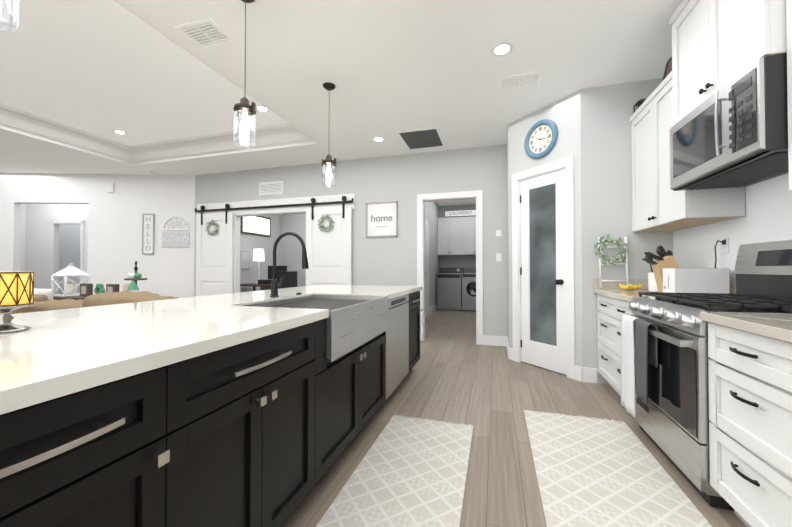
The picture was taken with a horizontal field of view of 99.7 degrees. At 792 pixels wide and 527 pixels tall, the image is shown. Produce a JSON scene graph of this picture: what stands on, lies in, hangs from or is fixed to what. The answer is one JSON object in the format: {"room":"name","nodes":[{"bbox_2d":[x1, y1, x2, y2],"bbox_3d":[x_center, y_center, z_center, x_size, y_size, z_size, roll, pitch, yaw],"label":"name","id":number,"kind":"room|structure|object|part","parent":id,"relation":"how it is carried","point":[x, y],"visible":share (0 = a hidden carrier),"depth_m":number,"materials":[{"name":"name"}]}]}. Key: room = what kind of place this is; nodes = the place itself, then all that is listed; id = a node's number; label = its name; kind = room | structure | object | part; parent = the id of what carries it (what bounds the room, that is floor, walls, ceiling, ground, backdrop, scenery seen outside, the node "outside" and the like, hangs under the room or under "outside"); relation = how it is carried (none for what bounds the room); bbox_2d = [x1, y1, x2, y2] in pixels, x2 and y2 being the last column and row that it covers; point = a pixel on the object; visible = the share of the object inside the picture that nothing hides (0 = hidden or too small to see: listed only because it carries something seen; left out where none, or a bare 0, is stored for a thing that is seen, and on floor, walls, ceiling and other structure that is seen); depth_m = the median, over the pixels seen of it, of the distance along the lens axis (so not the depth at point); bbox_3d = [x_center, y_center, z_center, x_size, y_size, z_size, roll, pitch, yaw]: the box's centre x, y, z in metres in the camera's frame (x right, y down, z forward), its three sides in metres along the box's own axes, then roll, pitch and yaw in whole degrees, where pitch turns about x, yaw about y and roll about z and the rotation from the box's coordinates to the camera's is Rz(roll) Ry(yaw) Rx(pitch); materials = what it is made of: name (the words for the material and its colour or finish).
{"room":"kitchen","nodes":[
{"label":"kitchen","id":0,"kind":"room"},
{"bbox_2d":[20,204,80,293],"bbox_3d":[-8.813,-0.251,6.086,0.120,2.900,13.080,0,-1,17],"label":"wall","id":1,"kind":"structure","parent":0,"point":[69,243],"depth_m":8.21,"materials":[{"name":"grey paint"}]},
{"bbox_2d":[0,173,194,297],"bbox_3d":[-7.002,-0.233,7.427,6.668,2.900,3.598,0,-1,17],"label":"wall","id":2,"kind":"structure","parent":0,"point":[112,238],"depth_m":6.37,"materials":[{"name":"grey paint"}]},
{"bbox_2d":[49,220,83,288],"bbox_3d":[-7.420,0.124,7.533,0.720,2.190,0.018,0,-1,-3],"label":"trim","id":3,"kind":"structure","parent":2,"relation":"attached to","point":[52,222],"depth_m":7.54,"materials":[{"name":"white wood"}]},
{"bbox_2d":[108,183,114,192],"bbox_3d":[-5.409,-1.437,6.341,0.100,0.180,0.036,0,-1,-3],"label":"door chime","id":4,"kind":"object","parent":2,"relation":"attached to","point":[111,187],"visible":0.98,"depth_m":6.33,"materials":[{"name":"white plastic"}]},
{"bbox_2d":[142,214,154,253],"bbox_3d":[-4.722,-0.562,6.369,0.215,0.770,0.024,0,-1,-3],"label":"sign","id":5,"kind":"object","parent":2,"relation":"attached to","point":[148,228],"visible":1,"depth_m":6.37,"materials":[{"name":"white wood"}]},
{"bbox_2d":[162,232,189,246],"bbox_3d":[-4.220,-0.456,6.393,0.512,0.280,0.023,0,-1,-3],"label":"sign","id":6,"kind":"object","parent":2,"relation":"attached to","point":[175,239],"visible":1,"depth_m":6.39,"materials":[{"name":"grey wood"}]},
{"bbox_2d":[163,216,189,230],"bbox_3d":[-4.205,-0.767,6.398,0.494,0.270,0.024,0,-1,-3],"label":"art","id":7,"kind":"object","parent":2,"relation":"attached to","point":[179,229],"visible":1,"depth_m":6.39,"materials":[{"name":"white wood"}]},
{"bbox_2d":[0,0,287,145],"bbox_3d":[-3.829,-1.970,2.015,3.870,0.230,7.120,0,-1,17],"label":"ceiling","id":8,"kind":"structure","parent":0,"point":[103,68],"depth_m":3.58,"materials":[{"name":"white paint"}]},
{"bbox_2d":[0,103,143,165],"bbox_3d":[-5.473,-1.873,2.504,0.240,0.250,6.920,0,-1,17],"label":"crown molding","id":9,"kind":"structure","parent":8,"relation":"attached to","point":[12,119],"depth_m":4.76,"materials":[{"name":"white paint"}]},
{"bbox_2d":[112,130,126,134],"bbox_3d":[-4.126,-1.962,4.995,0.176,0.007,0.176,0,-1,17],"label":"recessed light","id":10,"kind":"object","parent":8,"relation":"in","point":[120,132],"visible":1,"depth_m":5.00,"materials":[{"name":"white"}]},
{"bbox_2d":[128,125,303,164],"bbox_3d":[-2.866,-1.837,5.212,3.150,0.250,0.240,0,-1,17],"label":"crown molding","id":11,"kind":"structure","parent":8,"relation":"attached to","point":[271,137],"depth_m":5.23,"materials":[{"name":"white paint"}]},
{"bbox_2d":[114,0,319,145],"bbox_3d":[-2.186,-1.887,1.525,0.240,0.250,6.920,0,-1,17],"label":"crown molding","id":12,"kind":"structure","parent":8,"relation":"attached to","point":[289,129],"depth_m":4.46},
{"bbox_2d":[255,105,269,111],"bbox_3d":[-1.704,-1.972,4.263,0.176,0.007,0.176,0,-1,17],"label":"recessed light","id":13,"kind":"object","parent":8,"relation":"in","point":[260,108],"visible":0.9,"depth_m":4.26,"materials":[{"name":"white"}]},
{"bbox_2d":[240,215,280,291],"bbox_3d":[-3.610,-0.227,7.859,0.120,2.900,2.670,0,-1,17],"label":"wall","id":14,"kind":"structure","parent":0,"point":[248,242],"depth_m":8.37,"materials":[{"name":"grey paint"}]},
{"bbox_2d":[240,250,249,269],"bbox_3d":[-3.542,-0.077,7.822,0.026,0.440,0.300,0,-1,17],"label":"framed picture","id":15,"kind":"object","parent":14,"relation":"attached to","point":[244,260],"visible":0.86,"depth_m":7.80,"materials":[{"name":"grey wood"}]},
{"bbox_2d":[240,216,270,236],"bbox_3d":[-3.425,-0.942,8.210,0.040,0.500,1.050,0,-1,17],"label":"window","id":16,"kind":"structure","parent":14,"relation":"in","point":[257,225],"depth_m":8.19,"materials":[{"name":"white glass"}]},
{"bbox_2d":[280,213,305,286],"bbox_3d":[-1.457,-0.216,8.694,3.770,2.900,0.120,0,-1,17],"label":"wall","id":17,"kind":"structure","parent":0,"point":[289,252],"depth_m":9.02,"materials":[{"name":"grey paint"}]},
{"bbox_2d":[0,0,682,205],"bbox_3d":[-3.138,-1.774,4.353,12.000,0.100,13.200,0,-1,17],"label":"ceiling","id":18,"kind":"structure","parent":0,"point":[389,69],"depth_m":2.91,"materials":[{"name":"white paint"}]},
{"bbox_2d":[0,0,18,31],"bbox_3d":[-1.305,-1.273,1.077,0.156,0.988,0.136,0,-1,17],"label":"pendant light","id":19,"kind":"object","parent":18,"relation":"hanging from","point":[5,29],"visible":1,"depth_m":1.11,"materials":[{"name":"glass"}]},
{"bbox_2d":[174,17,234,48],"bbox_3d":[-1.445,-1.743,2.539,0.320,0.010,0.250,0,-1,17],"label":"ceiling vent","id":20,"kind":"object","parent":18,"relation":"in","point":[208,32],"visible":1,"depth_m":2.53,"materials":[{"name":"grey metal"}]},
{"bbox_2d":[233,0,255,147],"bbox_3d":[-0.979,-1.259,2.169,0.156,0.988,0.136,0,-1,17],"label":"pendant light","id":21,"kind":"object","parent":18,"relation":"hanging from","point":[244,108],"visible":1,"depth_m":2.15,"materials":[{"name":"clear glass"}]},
{"bbox_2d":[322,82,335,187],"bbox_3d":[-0.654,-1.244,3.261,0.156,0.988,0.136,0,-1,17],"label":"pendant light","id":22,"kind":"object","parent":18,"relation":"hanging from","point":[329,162],"visible":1,"depth_m":3.24,"materials":[{"name":"clear glass"}]},
{"bbox_2d":[372,137,384,141],"bbox_3d":[-0.241,-1.717,4.616,0.176,0.007,0.176,0,-1,17],"label":"recessed light","id":23,"kind":"object","parent":18,"relation":"in","point":[378,139],"visible":1,"depth_m":4.62,"materials":[{"name":"white"}]},
{"bbox_2d":[396,127,444,149],"bbox_3d":[0.361,-1.715,4.625,0.550,0.010,0.680,0,-1,17],"label":"ceiling vent","id":24,"kind":"object","parent":18,"relation":"in","point":[424,138],"visible":1,"depth_m":4.58,"materials":[{"name":"grey metal"}]},
{"bbox_2d":[491,42,512,56],"bbox_3d":[0.864,-1.742,2.722,0.176,0.007,0.176,0,-1,17],"label":"recessed light","id":25,"kind":"object","parent":18,"relation":"in","point":[502,49],"visible":1,"depth_m":2.72,"materials":[{"name":"white"}]},
{"bbox_2d":[499,70,542,90],"bbox_3d":[1.176,-1.734,3.177,0.380,0.010,0.230,0,-1,17],"label":"ceiling vent","id":26,"kind":"object","parent":18,"relation":"in","point":[520,80],"visible":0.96,"depth_m":3.16,"materials":[{"name":"grey metal"}]},
{"bbox_2d":[194,144,506,335],"bbox_3d":[-0.491,-0.259,5.475,7.460,2.900,0.120,0,-1,17],"label":"wall","id":27,"kind":"structure","parent":0,"point":[404,180],"depth_m":5.25,"materials":[{"name":"grey paint"}]},
{"bbox_2d":[259,181,282,195],"bbox_3d":[-2.222,-1.338,5.933,0.490,0.230,0.016,0,-1,17],"label":"air vent","id":28,"kind":"object","parent":27,"relation":"in","point":[271,188],"visible":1,"depth_m":5.93,"materials":[{"name":"white metal"}]},
{"bbox_2d":[197,194,353,292],"bbox_3d":[-2.224,0.031,5.977,3.250,2.335,0.140,0,-1,17],"label":"trim","id":29,"kind":"structure","parent":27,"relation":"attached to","point":[238,214],"depth_m":6.01,"materials":[{"name":"white wood"}]},
{"bbox_2d":[195,196,352,285],"bbox_3d":[-2.258,0.040,5.881,3.260,2.286,0.062,0,-1,17],"label":"barn door","id":30,"kind":"structure","parent":29,"relation":"attached to","point":[329,255],"depth_m":5.53,"materials":[{"name":"white wood"}]},
{"bbox_2d":[196,204,233,296],"bbox_3d":[-3.377,0.044,6.205,0.830,2.286,0.046,0,-1,17],"label":"barn door","id":31,"kind":"structure","parent":30,"relation":"hanging from","point":[214,264],"depth_m":6.19,"materials":[{"name":"white wood"}]},
{"bbox_2d":[205,219,218,235],"bbox_3d":[-3.403,-0.667,6.183,0.296,0.304,0.059,0,-1,17],"label":"wreath","id":32,"kind":"object","parent":31,"relation":"attached to","point":[214,224],"visible":0.98,"depth_m":6.18,"materials":[{"name":"green plant"}]},
{"bbox_3d":[-2.256,-1.016,5.902,3.260,0.075,0.046,0,-1,17],"label":"barn door rail","id":33,"kind":"part","parent":30,"relation":"part of","materials":[{"name":"black metal"}]},
{"bbox_2d":[317,214,333,231],"bbox_3d":[-1.155,-0.670,5.510,0.313,0.304,0.055,0,-1,17],"label":"wreath","id":34,"kind":"object","parent":30,"relation":"attached to","point":[330,224],"visible":0.9,"depth_m":5.51,"materials":[{"name":"green plant"}]},
{"bbox_2d":[366,201,397,237],"bbox_3d":[-0.229,-0.701,5.327,0.530,0.560,0.023,0,-1,17],"label":"home sign","id":35,"kind":"object","parent":27,"relation":"attached to","point":[381,219],"visible":1,"depth_m":5.32,"materials":[{"name":"white"}]},
{"bbox_2d":[417,190,482,344],"bbox_3d":[0.814,0.059,5.072,0.980,2.255,0.138,0,-1,17],"label":"trim","id":36,"kind":"structure","parent":27,"relation":"attached to","point":[477,195],"depth_m":5.00,"materials":[{"name":"white wood"}]},
{"bbox_2d":[483,335,504,345],"bbox_3d":[1.407,1.113,4.821,0.291,0.140,0.015,0,-1,17],"label":"baseboard","id":37,"kind":"structure","parent":27,"relation":"attached to","point":[487,339],"depth_m":4.81,"materials":[{"name":"white wood"}]},
{"bbox_2d":[496,253,500,260],"bbox_3d":[1.481,-0.087,4.816,0.075,0.115,0.010,0,-1,17],"label":"switch plate","id":38,"kind":"object","parent":27,"relation":"attached to","point":[498,255],"depth_m":4.82,"materials":[{"name":"white plastic"}]},
{"bbox_2d":[496,230,500,235],"bbox_3d":[1.481,-0.437,4.821,0.075,0.090,0.010,0,-1,17],"label":"switch plate","id":39,"kind":"object","parent":27,"relation":"attached to","point":[498,232],"depth_m":4.82,"materials":[{"name":"white plastic"}]},
{"bbox_2d":[425,201,439,307],"bbox_3d":[0.582,-0.231,7.570,0.120,2.900,4.510,0,-1,17],"label":"wall","id":40,"kind":"structure","parent":0,"point":[434,210],"depth_m":8.66,"materials":[{"name":"grey paint"}]},
{"bbox_2d":[425,219,428,317],"bbox_3d":[0.682,0.098,7.495,0.108,2.240,1.010,0,-1,17],"label":"laundry door","id":41,"kind":"structure","parent":40,"relation":"in","point":[426,267],"depth_m":7.61,"materials":[{"name":"white wood"}]},
{"bbox_2d":[429,304,436,313],"bbox_3d":[0.630,1.148,7.475,0.015,0.140,4.390,0,-1,17],"label":"baseboard","id":42,"kind":"structure","parent":40,"relation":"attached to","point":[433,308],"depth_m":8.48,"materials":[{"name":"white wood"}]},
{"bbox_2d":[440,204,475,270],"bbox_3d":[1.913,-0.205,9.464,1.350,2.900,0.120,0,-1,17],"label":"wall","id":43,"kind":"structure","parent":0,"point":[446,261],"depth_m":9.46,"materials":[{"name":"grey paint"}]},
{"bbox_2d":[437,217,460,254],"bbox_3d":[1.523,-0.752,9.336,0.671,1.030,0.358,0,-1,17],"label":"upper cabinet","id":44,"kind":"object","parent":43,"relation":"attached to","point":[456,235],"depth_m":9.17,"materials":[{"name":"white wood"}]},
{"bbox_2d":[444,209,475,216],"bbox_3d":[1.761,-1.369,9.091,0.900,0.193,0.032,0,-1,17],"label":"sign","id":45,"kind":"object","parent":44,"relation":"on","point":[460,213],"visible":1,"depth_m":9.09,"materials":[{"name":"white wood"}]},
{"bbox_2d":[461,216,475,254],"bbox_3d":[2.166,-0.755,9.145,0.671,1.030,0.358,0,-1,17],"label":"upper cabinet","id":46,"kind":"object","parent":43,"relation":"attached to","point":[468,224],"depth_m":9.04,"materials":[{"name":"white wood"}]},
{"bbox_2d":[506,132,508,342],"bbox_3d":[1.549,-0.272,4.444,0.120,2.900,0.690,0,-1,17],"label":"wall","id":47,"kind":"structure","parent":0,"point":[507,245],"depth_m":4.44,"materials":[{"name":"grey paint"}]},
{"bbox_2d":[505,336,511,359],"bbox_3d":[1.484,1.107,4.414,0.031,0.140,0.750,0,-1,17],"label":"baseboard","id":48,"kind":"structure","parent":47,"relation":"attached to","point":[509,350],"depth_m":4.10,"materials":[{"name":"white wood"}]},
{"bbox_2d":[281,309,746,526],"bbox_3d":[-3.138,1.226,4.313,12.000,0.100,13.200,0,-1,17],"label":"floor","id":49,"kind":"structure","parent":0,"point":[457,374],"depth_m":2.57,"materials":[{"name":"brown wood"}]},
{"bbox_2d":[11,288,174,313],"bbox_3d":[-3.182,0.696,2.893,3.030,0.922,1.207,0,-1,17],"label":"sofa","id":50,"kind":"object","parent":49,"relation":"on","point":[44,300],"visible":0.15,"depth_m":2.94,"materials":[{"name":"brown fabric"}]},
{"bbox_2d":[34,288,52,299],"bbox_3d":[-4.135,0.508,3.510,0.750,0.513,0.574,0,-1,17],"label":"throw blanket","id":51,"kind":"object","parent":50,"relation":"on","point":[48,292],"depth_m":3.57,"materials":[{"name":"white fabric"}]},
{"bbox_2d":[53,296,178,299],"bbox_3d":[-3.461,0.781,3.935,1.900,0.780,0.360,0,-1,17],"label":"console table","id":52,"kind":"object","parent":49,"relation":"on","point":[69,297],"visible":0.12,"depth_m":3.87,"materials":[{"name":"brown wood"}]},
{"bbox_2d":[51,263,90,296],"bbox_3d":[-3.988,0.196,4.100,0.262,0.393,0.262,0,-1,17],"label":"lantern","id":53,"kind":"object","parent":52,"relation":"on","point":[71,289],"visible":0.83,"depth_m":4.05,"materials":[{"name":"white"}]},
{"bbox_2d":[80,283,92,295],"bbox_3d":[-3.705,0.316,3.996,0.140,0.150,0.055,0,-1,17],"label":"block","id":54,"kind":"object","parent":52,"relation":"on","point":[86,289],"depth_m":3.97,"materials":[{"name":"brown wood"}]},
{"bbox_2d":[92,283,103,294],"bbox_3d":[-3.493,0.313,3.938,0.131,0.154,0.035,0,-1,17],"label":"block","id":55,"kind":"object","parent":52,"relation":"on","point":[99,288],"depth_m":3.92,"materials":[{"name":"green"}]},
{"bbox_2d":[104,284,119,292],"bbox_3d":[-3.283,0.314,3.870,0.140,0.150,0.055,0,-1,17],"label":"block","id":56,"kind":"object","parent":52,"relation":"on","point":[110,288],"depth_m":3.85,"materials":[{"name":"brown wood"}]},
{"bbox_2d":[123,261,146,291],"bbox_3d":[-2.914,0.178,3.780,0.380,0.420,0.300,0,-1,17],"label":"tiered tray","id":57,"kind":"object","parent":52,"relation":"on","point":[134,278],"visible":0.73,"depth_m":3.74,"materials":[{"name":"brown wood"}]},
{"bbox_2d":[0,288,422,526],"bbox_3d":[-0.720,0.704,1.732,0.833,0.875,4.360,0,-1,17],"label":"kitchen island","id":58,"kind":"object","parent":49,"relation":"on","point":[259,408],"depth_m":0.99,"materials":[{"name":"black painted wood"},{"name":"nickel"}]},
{"bbox_2d":[0,285,421,407],"bbox_3d":[-0.938,0.248,1.803,1.258,0.040,4.420,0,-1,17],"label":"island countertop","id":59,"kind":"structure","parent":58,"relation":"on","point":[62,348],"depth_m":1.11,"materials":[{"name":"white stone"}]},
{"bbox_2d":[0,272,33,333],"bbox_3d":[-1.258,0.122,1.075,0.128,0.190,0.128,0,-1,17],"label":"table lamp","id":60,"kind":"object","parent":59,"relation":"on","point":[16,290],"visible":1,"depth_m":1.06,"materials":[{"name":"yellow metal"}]},
{"bbox_2d":[240,283,270,290],"bbox_3d":[-2.947,0.838,7.496,1.150,0.760,0.700,0,-1,17],"label":"desk","id":61,"kind":"object","parent":49,"relation":"on","point":[262,286],"visible":0.17,"depth_m":7.18,"materials":[{"name":"brown wood"}]},
{"bbox_2d":[253,249,263,282],"bbox_3d":[-3.201,0.061,7.791,0.250,0.800,0.250,0,-1,17],"label":"desk lamp","id":62,"kind":"object","parent":61,"relation":"on","point":[258,255],"visible":0.85,"depth_m":7.71,"materials":[{"name":"white fabric"}]},
{"bbox_2d":[258,266,286,283],"bbox_3d":[-2.765,0.253,7.502,0.500,0.409,0.500,0,-1,17],"label":"monitor","id":63,"kind":"object","parent":61,"relation":"on","point":[270,275],"visible":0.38,"depth_m":7.62,"materials":[{"name":"black plastic"}]},
{"bbox_2d":[277,271,296,288],"bbox_3d":[-2.134,0.688,7.097,0.578,1.050,0.595,0,-1,17],"label":"office chair","id":64,"kind":"object","parent":49,"relation":"on","point":[290,279],"depth_m":6.81,"materials":[{"name":"black metal"}]},
{"bbox_2d":[316,415,472,526],"bbox_3d":[-0.004,1.134,1.539,0.590,0.008,1.930,0,-1,17],"label":"rug","id":65,"kind":"object","parent":49,"relation":"on","point":[409,472],"visible":0.98,"depth_m":1.74,"materials":[{"name":"beige fabric"}]},
{"bbox_2d":[437,268,462,310],"bbox_3d":[1.488,0.675,9.129,0.640,1.130,0.706,0,-1,17],"label":"washer","id":66,"kind":"object","parent":49,"relation":"on","point":[449,288],"visible":0.98,"depth_m":8.80,"materials":[{"name":"metal"}]},
{"bbox_2d":[462,268,475,310],"bbox_3d":[2.114,0.673,8.935,0.630,1.130,0.722,0,-1,17],"label":"dryer","id":67,"kind":"object","parent":49,"relation":"on","point":[468,288],"visible":0.58,"depth_m":8.65,"materials":[{"name":"metal"}]},
{"bbox_2d":[524,410,711,526],"bbox_3d":[1.054,1.135,1.609,0.682,0.008,1.950,0,-1,17],"label":"rug","id":68,"kind":"object","parent":49,"relation":"on","point":[593,472],"visible":1,"depth_m":1.76,"materials":[{"name":"beige fabric"}]},
{"bbox_2d":[593,279,735,395],"bbox_3d":[2.113,0.647,2.722,0.661,1.015,0.935,0,-1,17],"label":"base cabinet","id":69,"kind":"object","parent":49,"relation":"on","point":[614,299],"visible":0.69,"depth_m":2.93,"materials":[{"name":"white wood"}]},
{"bbox_2d":[594,234,628,287],"bbox_3d":[2.031,-0.027,3.159,0.295,0.520,0.092,0,-1,17],"label":"decor","id":70,"kind":"object","parent":69,"relation":"on","point":[601,243],"visible":1,"depth_m":3.15,"materials":[{"name":"white"}]},
{"bbox_2d":[619,284,641,289],"bbox_3d":[2.086,0.211,2.978,0.131,0.054,0.185,0,-1,17],"label":"bananas","id":71,"kind":"object","parent":69,"relation":"on","point":[629,287],"visible":1,"depth_m":2.93,"materials":[{"name":"yellow food"}]},
{"bbox_2d":[645,245,672,291],"bbox_3d":[2.220,0.044,2.837,0.185,0.392,0.128,0,-1,17],"label":"utensil crock","id":72,"kind":"object","parent":69,"relation":"on","point":[652,284],"visible":0.48,"depth_m":2.81,"materials":[{"name":"white ceramic"}]},
{"bbox_2d":[642,251,679,291],"bbox_3d":[2.166,0.071,2.696,0.282,0.335,0.110,0,-1,17],"label":"knife block","id":73,"kind":"object","parent":69,"relation":"on","point":[659,265],"visible":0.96,"depth_m":2.68,"materials":[{"name":"brown wood"}]},
{"bbox_2d":[663,268,729,293],"bbox_3d":[2.128,0.133,2.391,0.322,0.202,0.175,0,-1,17],"label":"toaster","id":74,"kind":"object","parent":69,"relation":"on","point":[695,280],"visible":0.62,"depth_m":2.31,"materials":[{"name":"white metal"}]},
{"bbox_2d":[621,240,791,509],"bbox_3d":[1.813,0.508,1.887,0.748,1.270,0.824,0,-1,17],"label":"range","id":75,"kind":"object","parent":49,"relation":"on","point":[664,375],"visible":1,"depth_m":1.84,"materials":[{"name":"silver metal"}]},
{"bbox_2d":[700,311,791,526],"bbox_3d":[1.609,0.625,1.029,0.661,1.015,0.922,0,-1,17],"label":"base cabinet","id":76,"kind":"object","parent":49,"relation":"on","point":[750,403],"visible":1,"depth_m":1.30,"materials":[{"name":"white wood"}]},
{"bbox_2d":[508,90,581,366],"bbox_3d":[1.668,-0.282,3.749,0.120,2.900,0.933,0,-1,-28],"label":"wall","id":77,"kind":"structure","parent":0,"point":[564,114],"depth_m":3.50,"materials":[{"name":"grey paint"}]},
{"bbox_2d":[524,119,557,158],"bbox_3d":[1.601,-1.382,3.718,0.038,0.424,0.424,0,-1,-28],"label":"clock","id":78,"kind":"object","parent":77,"relation":"attached to","point":[541,138],"visible":1,"depth_m":3.70,"materials":[{"name":"blue"}]},
{"bbox_2d":[512,156,574,379],"bbox_3d":[1.659,0.041,3.742,0.138,2.255,0.790,0,-1,-28],"label":"trim","id":79,"kind":"structure","parent":77,"relation":"attached to","point":[567,164],"depth_m":3.51,"materials":[{"name":"white wood"}]},
{"bbox_2d":[520,169,566,374],"bbox_3d":[1.637,0.085,3.723,0.449,2.145,0.462,0,-1,17],"label":"pantry door","id":80,"kind":"structure","parent":77,"relation":"in","point":[543,280],"depth_m":3.71,"materials":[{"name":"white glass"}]},
{"bbox_2d":[580,78,672,383],"bbox_3d":[2.219,-0.288,3.259,0.760,2.900,0.120,0,-1,17],"label":"wall","id":81,"kind":"structure","parent":0,"point":[607,112],"depth_m":3.25,"materials":[{"name":"grey paint"}]},
{"bbox_2d":[673,173,791,282],"bbox_3d":[1.828,-0.326,0.407,0.120,2.900,8.510,0,-1,17],"label":"wall","id":82,"kind":"structure","parent":0,"point":[768,211],"depth_m":2.20,"materials":[{"name":"grey paint"}]},
{"bbox_2d":[630,71,744,231],"bbox_3d":[2.256,-0.851,2.700,0.360,1.099,0.935,0,-1,17],"label":"upper cabinet","id":83,"kind":"object","parent":82,"relation":"attached to","point":[659,204],"visible":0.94,"depth_m":2.65,"materials":[{"name":"white wood"}]},
{"bbox_2d":[633,99,645,111],"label":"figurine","id":84,"kind":"object","parent":83,"relation":"on","point":[640,102],"depth_m":3.09,"materials":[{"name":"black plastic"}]},
{"bbox_2d":[662,56,671,80],"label":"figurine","id":85,"kind":"object","parent":83,"relation":"on","point":[668,69],"depth_m":2.58,"materials":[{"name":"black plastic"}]},
{"bbox_2d":[714,237,728,267],"bbox_3d":[2.332,-0.032,2.415,0.063,0.306,0.114,0,-1,17],"label":"electrical outlet plate","id":86,"kind":"object","parent":82,"relation":"attached to","point":[724,245],"visible":0.79,"depth_m":2.39,"materials":[{"name":"white plastic"}]},
{"bbox_2d":[669,0,786,125],"bbox_3d":[1.970,-1.321,1.867,0.430,0.761,0.828,0,-1,17],"label":"upper cabinet","id":87,"kind":"object","parent":82,"relation":"attached to","point":[717,45],"visible":0.69,"depth_m":1.86,"materials":[{"name":"white wood"}]},
{"bbox_2d":[670,53,788,190],"bbox_3d":[1.950,-0.720,1.863,0.466,0.434,0.825,0,-1,17],"label":"microwave","id":88,"kind":"object","parent":87,"relation":"attached to","point":[733,132],"visible":1,"depth_m":1.72,"materials":[{"name":"silver metal"}]},
{"bbox_2d":[786,0,791,189],"bbox_3d":[1.752,-1.019,1.009,0.360,1.389,0.922,0,-1,17],"label":"upper cabinet","id":89,"kind":"object","parent":82,"relation":"attached to","point":[789,43],"visible":1,"depth_m":1.48,"materials":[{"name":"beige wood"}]}
]}

